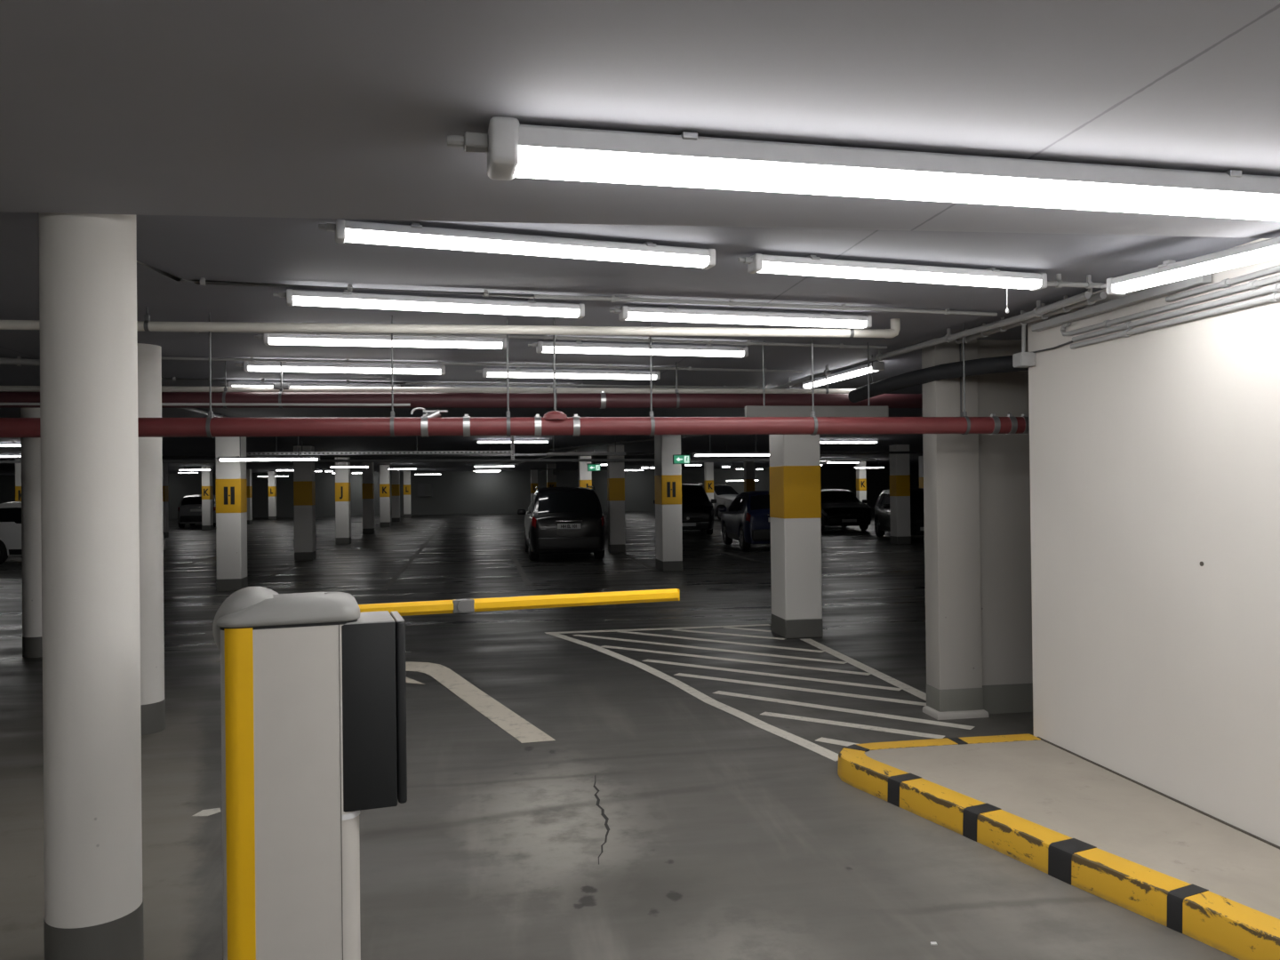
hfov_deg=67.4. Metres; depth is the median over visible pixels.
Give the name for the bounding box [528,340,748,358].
ceiling light
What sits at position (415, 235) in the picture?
ceiling light
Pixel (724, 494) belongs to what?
car
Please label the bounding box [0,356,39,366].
conduit
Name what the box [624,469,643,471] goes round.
ceiling light
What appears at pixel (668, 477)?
square column
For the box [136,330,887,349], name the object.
conduit
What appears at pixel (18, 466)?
square column
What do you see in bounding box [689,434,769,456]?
ceiling light
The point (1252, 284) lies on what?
conduit
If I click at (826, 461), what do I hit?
ceiling light
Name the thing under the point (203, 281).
conduit
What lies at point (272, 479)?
square column
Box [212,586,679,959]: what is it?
barrier
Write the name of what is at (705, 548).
bay line
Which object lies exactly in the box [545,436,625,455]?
cable tray
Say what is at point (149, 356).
round column
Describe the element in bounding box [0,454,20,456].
ceiling light
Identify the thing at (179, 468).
ceiling light
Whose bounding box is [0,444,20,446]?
diffuser
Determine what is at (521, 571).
parking line
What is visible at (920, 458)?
square column
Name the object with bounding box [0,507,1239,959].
floor
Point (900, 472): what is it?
square column
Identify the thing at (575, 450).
conduit
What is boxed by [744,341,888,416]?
sign
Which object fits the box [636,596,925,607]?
bay line
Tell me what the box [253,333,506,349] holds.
ceiling light
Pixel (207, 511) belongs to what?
square column
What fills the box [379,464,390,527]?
square column
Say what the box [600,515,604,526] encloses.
tail lamp
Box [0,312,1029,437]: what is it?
pipe
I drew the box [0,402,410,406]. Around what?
pipe
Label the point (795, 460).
square column
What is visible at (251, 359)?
conduit
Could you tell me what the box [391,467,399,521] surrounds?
square column
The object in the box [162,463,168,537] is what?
square column
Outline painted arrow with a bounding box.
[405,661,555,743]
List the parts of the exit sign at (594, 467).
panel, frame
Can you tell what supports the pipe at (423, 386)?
attached to the ceiling at (281, 251)
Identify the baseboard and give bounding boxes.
[982,682,1032,713]
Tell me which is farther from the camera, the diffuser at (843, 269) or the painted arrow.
the painted arrow
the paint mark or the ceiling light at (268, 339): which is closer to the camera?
the paint mark
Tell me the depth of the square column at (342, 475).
29.34 m
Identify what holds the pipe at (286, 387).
hanging from the ceiling at (281, 251)
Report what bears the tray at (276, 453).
on the cable tray at (512, 452)
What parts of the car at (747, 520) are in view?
sill trim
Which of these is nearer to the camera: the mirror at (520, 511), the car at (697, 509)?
the mirror at (520, 511)
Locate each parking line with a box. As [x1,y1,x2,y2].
[163,544,263,570]
[249,562,304,583]
[381,520,447,590]
[509,552,532,585]
[622,553,652,567]
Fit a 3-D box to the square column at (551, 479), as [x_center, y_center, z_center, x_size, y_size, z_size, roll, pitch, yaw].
[-4.011,0.623,43.597,0.406,2.735,0.408,-1,0,-9]
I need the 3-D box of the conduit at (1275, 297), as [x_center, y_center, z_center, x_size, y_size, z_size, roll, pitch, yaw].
[2.753,-0.774,3.581,0.037,0.039,3.820,-1,0,-9]
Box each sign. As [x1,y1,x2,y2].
[529,461,559,474]
[587,456,600,471]
[672,434,690,463]
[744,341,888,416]
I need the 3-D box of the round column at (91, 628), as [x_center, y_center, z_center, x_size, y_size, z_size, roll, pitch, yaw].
[-1.962,0.375,3.437,0.309,2.735,0.309,-1,0,-9]
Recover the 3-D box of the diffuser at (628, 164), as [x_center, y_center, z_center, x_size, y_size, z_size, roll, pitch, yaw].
[0.967,-0.853,2.832,2.750,0.044,0.147,-1,0,-12]
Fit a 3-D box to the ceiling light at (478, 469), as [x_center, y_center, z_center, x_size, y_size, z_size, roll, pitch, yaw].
[-9.003,-0.561,56.339,1.663,0.107,0.133,-1,0,-12]
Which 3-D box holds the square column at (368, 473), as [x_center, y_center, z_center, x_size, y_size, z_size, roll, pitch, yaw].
[-10.231,0.656,36.154,0.386,2.735,0.406,-1,0,-9]
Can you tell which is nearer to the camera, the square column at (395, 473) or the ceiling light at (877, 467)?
the ceiling light at (877, 467)
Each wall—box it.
[0,466,919,519]
[976,339,1032,685]
[1027,238,1279,846]
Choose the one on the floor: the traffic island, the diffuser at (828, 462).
the traffic island
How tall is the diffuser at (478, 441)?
0.035 m
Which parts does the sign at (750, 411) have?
hanger rod, panel, hanger rod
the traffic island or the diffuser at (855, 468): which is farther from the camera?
the diffuser at (855, 468)
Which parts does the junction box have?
lid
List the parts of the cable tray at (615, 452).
rail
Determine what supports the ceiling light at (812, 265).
attached to the ceiling at (281, 251)
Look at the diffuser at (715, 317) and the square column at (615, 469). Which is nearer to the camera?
the diffuser at (715, 317)
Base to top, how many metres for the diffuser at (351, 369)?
0.035 m
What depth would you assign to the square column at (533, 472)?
56.22 m
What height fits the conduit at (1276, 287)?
0.039 m
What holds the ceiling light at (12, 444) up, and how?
attached to the ceiling at (281, 251)
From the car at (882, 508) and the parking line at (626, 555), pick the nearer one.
the parking line at (626, 555)
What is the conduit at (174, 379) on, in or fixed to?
attached to the ceiling at (281, 251)
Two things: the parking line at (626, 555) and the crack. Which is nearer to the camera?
the crack
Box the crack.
[592,775,609,863]
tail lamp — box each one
[531,516,535,527]
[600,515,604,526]
[745,512,751,522]
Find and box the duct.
[1031,273,1211,331]
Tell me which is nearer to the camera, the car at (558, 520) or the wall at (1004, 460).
the wall at (1004, 460)
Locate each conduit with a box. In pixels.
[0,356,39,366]
[136,260,997,316]
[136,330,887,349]
[161,356,802,372]
[161,376,759,388]
[177,408,229,417]
[504,449,576,465]
[549,434,707,450]
[760,291,1091,388]
[955,288,1106,343]
[1047,273,1104,288]
[1060,274,1279,335]
[1069,292,1279,348]
[1072,282,1279,341]
[1165,264,1279,302]
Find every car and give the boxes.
[0,501,165,564]
[177,494,215,527]
[517,485,605,559]
[653,482,716,534]
[694,483,739,520]
[719,490,770,550]
[821,488,871,530]
[874,488,924,535]
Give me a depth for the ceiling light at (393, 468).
41.24 m
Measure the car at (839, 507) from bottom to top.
1.470 m
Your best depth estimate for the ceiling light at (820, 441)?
22.98 m
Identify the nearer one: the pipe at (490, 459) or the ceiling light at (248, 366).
the ceiling light at (248, 366)
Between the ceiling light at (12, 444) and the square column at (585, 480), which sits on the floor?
the square column at (585, 480)
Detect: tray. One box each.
[246,435,514,459]
[246,450,512,455]
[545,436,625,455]
[545,455,593,455]
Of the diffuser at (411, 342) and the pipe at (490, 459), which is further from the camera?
the pipe at (490, 459)
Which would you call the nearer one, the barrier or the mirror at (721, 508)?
the barrier
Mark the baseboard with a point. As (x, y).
(1014, 698)
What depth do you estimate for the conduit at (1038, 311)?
6.25 m
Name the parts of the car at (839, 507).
number plate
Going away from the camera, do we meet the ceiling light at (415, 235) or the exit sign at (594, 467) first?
the ceiling light at (415, 235)
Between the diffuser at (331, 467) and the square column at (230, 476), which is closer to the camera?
the square column at (230, 476)
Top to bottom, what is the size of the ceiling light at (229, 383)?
0.089 m
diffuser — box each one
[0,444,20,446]
[179,469,210,470]
[219,457,317,461]
[232,384,301,386]
[248,365,440,374]
[268,337,502,348]
[293,296,579,317]
[330,466,367,467]
[388,468,415,469]
[473,470,500,471]
[474,465,513,467]
[478,440,547,442]
[487,372,656,379]
[513,145,1279,221]
[541,346,743,357]
[625,312,866,327]
[695,454,769,456]
[756,261,1041,289]
[819,441,876,443]
[827,462,858,463]
[855,467,882,468]
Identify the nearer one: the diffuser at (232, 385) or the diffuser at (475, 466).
the diffuser at (232, 385)
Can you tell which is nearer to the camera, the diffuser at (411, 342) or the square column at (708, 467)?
the diffuser at (411, 342)
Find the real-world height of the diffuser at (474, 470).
0.042 m
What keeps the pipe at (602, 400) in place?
hanging from the ceiling at (281, 251)
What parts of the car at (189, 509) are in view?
number plate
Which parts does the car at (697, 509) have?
number plate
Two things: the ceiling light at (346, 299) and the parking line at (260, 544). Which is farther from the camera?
the parking line at (260, 544)
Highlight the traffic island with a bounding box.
[837,733,1279,959]
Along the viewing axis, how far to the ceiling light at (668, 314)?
5.63 m
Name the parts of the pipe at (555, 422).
hanger rod, hanger rod, hanger rod, riser rod, hanger rod, hanger rod, hanger rod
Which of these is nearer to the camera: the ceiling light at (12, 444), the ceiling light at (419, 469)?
the ceiling light at (12, 444)
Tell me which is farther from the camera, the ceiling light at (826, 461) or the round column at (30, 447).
the ceiling light at (826, 461)
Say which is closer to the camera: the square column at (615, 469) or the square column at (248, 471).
the square column at (615, 469)
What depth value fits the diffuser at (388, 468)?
41.21 m
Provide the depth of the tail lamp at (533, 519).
21.44 m
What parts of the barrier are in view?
box lid, door lid, door, arm, arm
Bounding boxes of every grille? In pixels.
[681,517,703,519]
[834,513,863,516]
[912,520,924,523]
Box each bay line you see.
[163,593,230,595]
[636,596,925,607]
[704,547,757,560]
[821,551,924,571]
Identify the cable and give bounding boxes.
[1032,340,1072,352]
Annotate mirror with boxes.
[517,509,525,514]
[719,506,726,511]
[882,503,889,508]
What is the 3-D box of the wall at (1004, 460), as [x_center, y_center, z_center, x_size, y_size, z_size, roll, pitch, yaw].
[4.659,0.318,7.452,4.510,2.735,0.200,-1,0,-9]
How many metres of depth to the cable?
5.63 m
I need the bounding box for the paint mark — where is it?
[192,808,220,816]
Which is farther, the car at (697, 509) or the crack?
the car at (697, 509)
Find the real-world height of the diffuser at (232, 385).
0.035 m
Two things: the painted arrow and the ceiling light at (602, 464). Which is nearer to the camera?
the painted arrow
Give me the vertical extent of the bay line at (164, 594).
0.002 m
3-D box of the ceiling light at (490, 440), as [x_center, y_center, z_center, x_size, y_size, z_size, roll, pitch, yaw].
[-2.783,-0.842,20.788,1.632,0.089,0.095,-1,0,-14]
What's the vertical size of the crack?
0.002 m
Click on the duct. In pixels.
(1170, 288)
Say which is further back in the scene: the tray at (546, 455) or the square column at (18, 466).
the square column at (18, 466)
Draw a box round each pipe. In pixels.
[0,307,900,338]
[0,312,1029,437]
[0,360,922,408]
[0,371,854,393]
[0,402,410,406]
[0,440,923,459]
[0,443,875,463]
[848,354,1028,402]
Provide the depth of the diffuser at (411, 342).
6.40 m
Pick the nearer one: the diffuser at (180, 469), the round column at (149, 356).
the round column at (149, 356)
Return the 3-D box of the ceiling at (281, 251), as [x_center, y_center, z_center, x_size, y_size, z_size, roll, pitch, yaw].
[-2.339,-1.002,27.981,64.000,0.300,68.000,-1,0,-9]
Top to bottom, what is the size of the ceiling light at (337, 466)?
0.419 m
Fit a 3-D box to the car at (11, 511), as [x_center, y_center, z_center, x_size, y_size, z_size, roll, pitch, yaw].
[-13.886,1.237,23.335,4.065,1.519,2.080,-1,0,-2]
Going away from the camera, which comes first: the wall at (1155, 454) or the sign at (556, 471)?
the wall at (1155, 454)
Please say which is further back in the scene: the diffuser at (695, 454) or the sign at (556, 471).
the sign at (556, 471)
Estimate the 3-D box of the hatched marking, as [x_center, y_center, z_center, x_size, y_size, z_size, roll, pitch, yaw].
[0.716,1.738,8.635,2.830,0.003,5.630,-1,0,-9]
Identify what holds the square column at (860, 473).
on the floor
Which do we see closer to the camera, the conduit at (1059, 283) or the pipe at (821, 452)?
the conduit at (1059, 283)
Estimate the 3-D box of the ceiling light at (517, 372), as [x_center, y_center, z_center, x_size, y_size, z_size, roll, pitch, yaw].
[-0.620,-0.936,8.442,1.632,0.089,0.095,-1,0,-14]
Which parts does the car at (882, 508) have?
sill trim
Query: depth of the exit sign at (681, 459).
18.07 m
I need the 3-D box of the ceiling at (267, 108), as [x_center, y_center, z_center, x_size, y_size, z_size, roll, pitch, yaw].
[2.102,-1.021,-0.576,64.000,0.085,10.200,-1,0,-9]
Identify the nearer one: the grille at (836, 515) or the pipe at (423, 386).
the pipe at (423, 386)
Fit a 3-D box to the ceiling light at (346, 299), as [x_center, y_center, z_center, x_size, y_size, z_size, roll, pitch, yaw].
[-1.095,-0.949,5.152,1.632,0.089,0.095,-1,0,-18]
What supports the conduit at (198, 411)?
attached to the ceiling at (281, 251)
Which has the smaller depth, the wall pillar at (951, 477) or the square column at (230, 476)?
the wall pillar at (951, 477)
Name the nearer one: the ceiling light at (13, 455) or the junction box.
the junction box
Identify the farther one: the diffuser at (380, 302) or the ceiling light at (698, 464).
the ceiling light at (698, 464)
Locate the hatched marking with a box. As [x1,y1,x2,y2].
[544,624,975,760]
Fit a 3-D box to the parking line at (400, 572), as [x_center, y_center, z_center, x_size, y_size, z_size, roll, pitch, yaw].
[-7.078,1.964,32.535,0.110,0.002,33.503,-1,0,-10]
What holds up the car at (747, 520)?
on the floor
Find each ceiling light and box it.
[0,442,20,446]
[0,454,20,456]
[178,468,211,470]
[214,436,319,461]
[221,381,400,387]
[235,360,445,375]
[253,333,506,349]
[272,288,584,319]
[274,469,293,471]
[318,218,715,269]
[328,462,368,467]
[387,467,416,469]
[413,469,441,474]
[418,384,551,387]
[447,116,1279,221]
[472,464,514,467]
[472,469,501,471]
[474,439,549,443]
[475,367,660,380]
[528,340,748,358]
[586,463,607,465]
[609,305,871,329]
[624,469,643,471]
[683,463,701,465]
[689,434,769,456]
[724,479,759,481]
[737,253,1047,313]
[802,361,884,388]
[819,440,878,443]
[825,461,859,463]
[852,462,884,468]
[1100,236,1279,295]
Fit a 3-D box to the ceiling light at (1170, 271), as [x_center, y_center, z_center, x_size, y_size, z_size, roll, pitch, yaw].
[2.473,-0.912,3.756,0.095,0.094,1.632,-1,0,-22]
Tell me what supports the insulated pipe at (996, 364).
hanging from the ceiling at (281, 251)
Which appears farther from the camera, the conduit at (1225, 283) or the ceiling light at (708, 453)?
the ceiling light at (708, 453)
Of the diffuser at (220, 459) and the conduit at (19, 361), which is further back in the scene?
the diffuser at (220, 459)
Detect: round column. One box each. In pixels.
[20,408,42,657]
[38,212,143,959]
[137,343,165,735]
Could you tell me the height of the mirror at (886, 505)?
0.140 m
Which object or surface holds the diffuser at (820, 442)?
attached to the ceiling light at (820, 441)
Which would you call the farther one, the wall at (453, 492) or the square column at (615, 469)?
the wall at (453, 492)
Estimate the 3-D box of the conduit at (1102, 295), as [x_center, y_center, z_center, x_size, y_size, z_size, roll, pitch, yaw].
[2.319,-0.983,5.833,0.068,0.094,1.600,-1,0,-9]
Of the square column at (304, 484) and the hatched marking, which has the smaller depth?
the hatched marking
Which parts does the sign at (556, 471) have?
panel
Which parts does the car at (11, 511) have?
sill trim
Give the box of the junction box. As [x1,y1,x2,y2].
[1012,312,1035,367]
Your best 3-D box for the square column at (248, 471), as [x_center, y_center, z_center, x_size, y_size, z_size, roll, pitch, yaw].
[-19.544,0.832,47.760,0.366,2.735,0.406,-1,0,-9]
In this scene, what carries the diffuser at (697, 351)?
attached to the ceiling light at (578, 347)
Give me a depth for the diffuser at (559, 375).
8.43 m
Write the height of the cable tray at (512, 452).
0.505 m
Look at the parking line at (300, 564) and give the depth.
19.37 m
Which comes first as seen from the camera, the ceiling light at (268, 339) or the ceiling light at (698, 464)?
the ceiling light at (268, 339)
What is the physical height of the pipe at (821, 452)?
0.364 m
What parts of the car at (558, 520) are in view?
number plate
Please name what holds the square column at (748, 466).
on the floor
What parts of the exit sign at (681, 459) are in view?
panel, frame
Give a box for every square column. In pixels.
[15,459,21,501]
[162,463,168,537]
[201,466,213,530]
[215,436,247,591]
[246,469,252,524]
[267,471,276,519]
[293,446,315,560]
[335,456,351,544]
[361,462,374,534]
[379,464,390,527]
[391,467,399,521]
[403,470,411,518]
[530,469,537,501]
[546,463,556,487]
[578,456,591,488]
[607,444,625,552]
[654,434,682,571]
[704,462,714,520]
[743,457,754,492]
[768,434,823,639]
[856,461,866,503]
[888,444,911,543]
[918,456,923,487]
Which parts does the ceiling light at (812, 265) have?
pull cord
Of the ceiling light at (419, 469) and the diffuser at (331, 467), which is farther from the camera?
the ceiling light at (419, 469)
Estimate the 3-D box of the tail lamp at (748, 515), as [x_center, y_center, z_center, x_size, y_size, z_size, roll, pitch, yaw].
[2.714,0.946,24.060,0.028,0.256,0.179,0,0,-32]
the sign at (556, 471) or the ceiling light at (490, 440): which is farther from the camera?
the sign at (556, 471)
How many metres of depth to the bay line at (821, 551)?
20.67 m
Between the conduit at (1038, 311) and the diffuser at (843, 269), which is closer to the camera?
the diffuser at (843, 269)
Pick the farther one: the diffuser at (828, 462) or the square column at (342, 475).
the diffuser at (828, 462)
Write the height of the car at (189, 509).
1.519 m
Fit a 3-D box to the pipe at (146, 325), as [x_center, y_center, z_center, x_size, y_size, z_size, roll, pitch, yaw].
[-5.552,-0.860,4.973,14.576,0.162,0.060,-1,0,-9]
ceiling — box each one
[0,0,1279,238]
[0,211,1259,475]
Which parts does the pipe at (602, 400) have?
hanger rod, hanger rod, hanger rod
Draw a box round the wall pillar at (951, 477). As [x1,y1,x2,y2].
[921,337,989,719]
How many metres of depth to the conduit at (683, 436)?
22.36 m

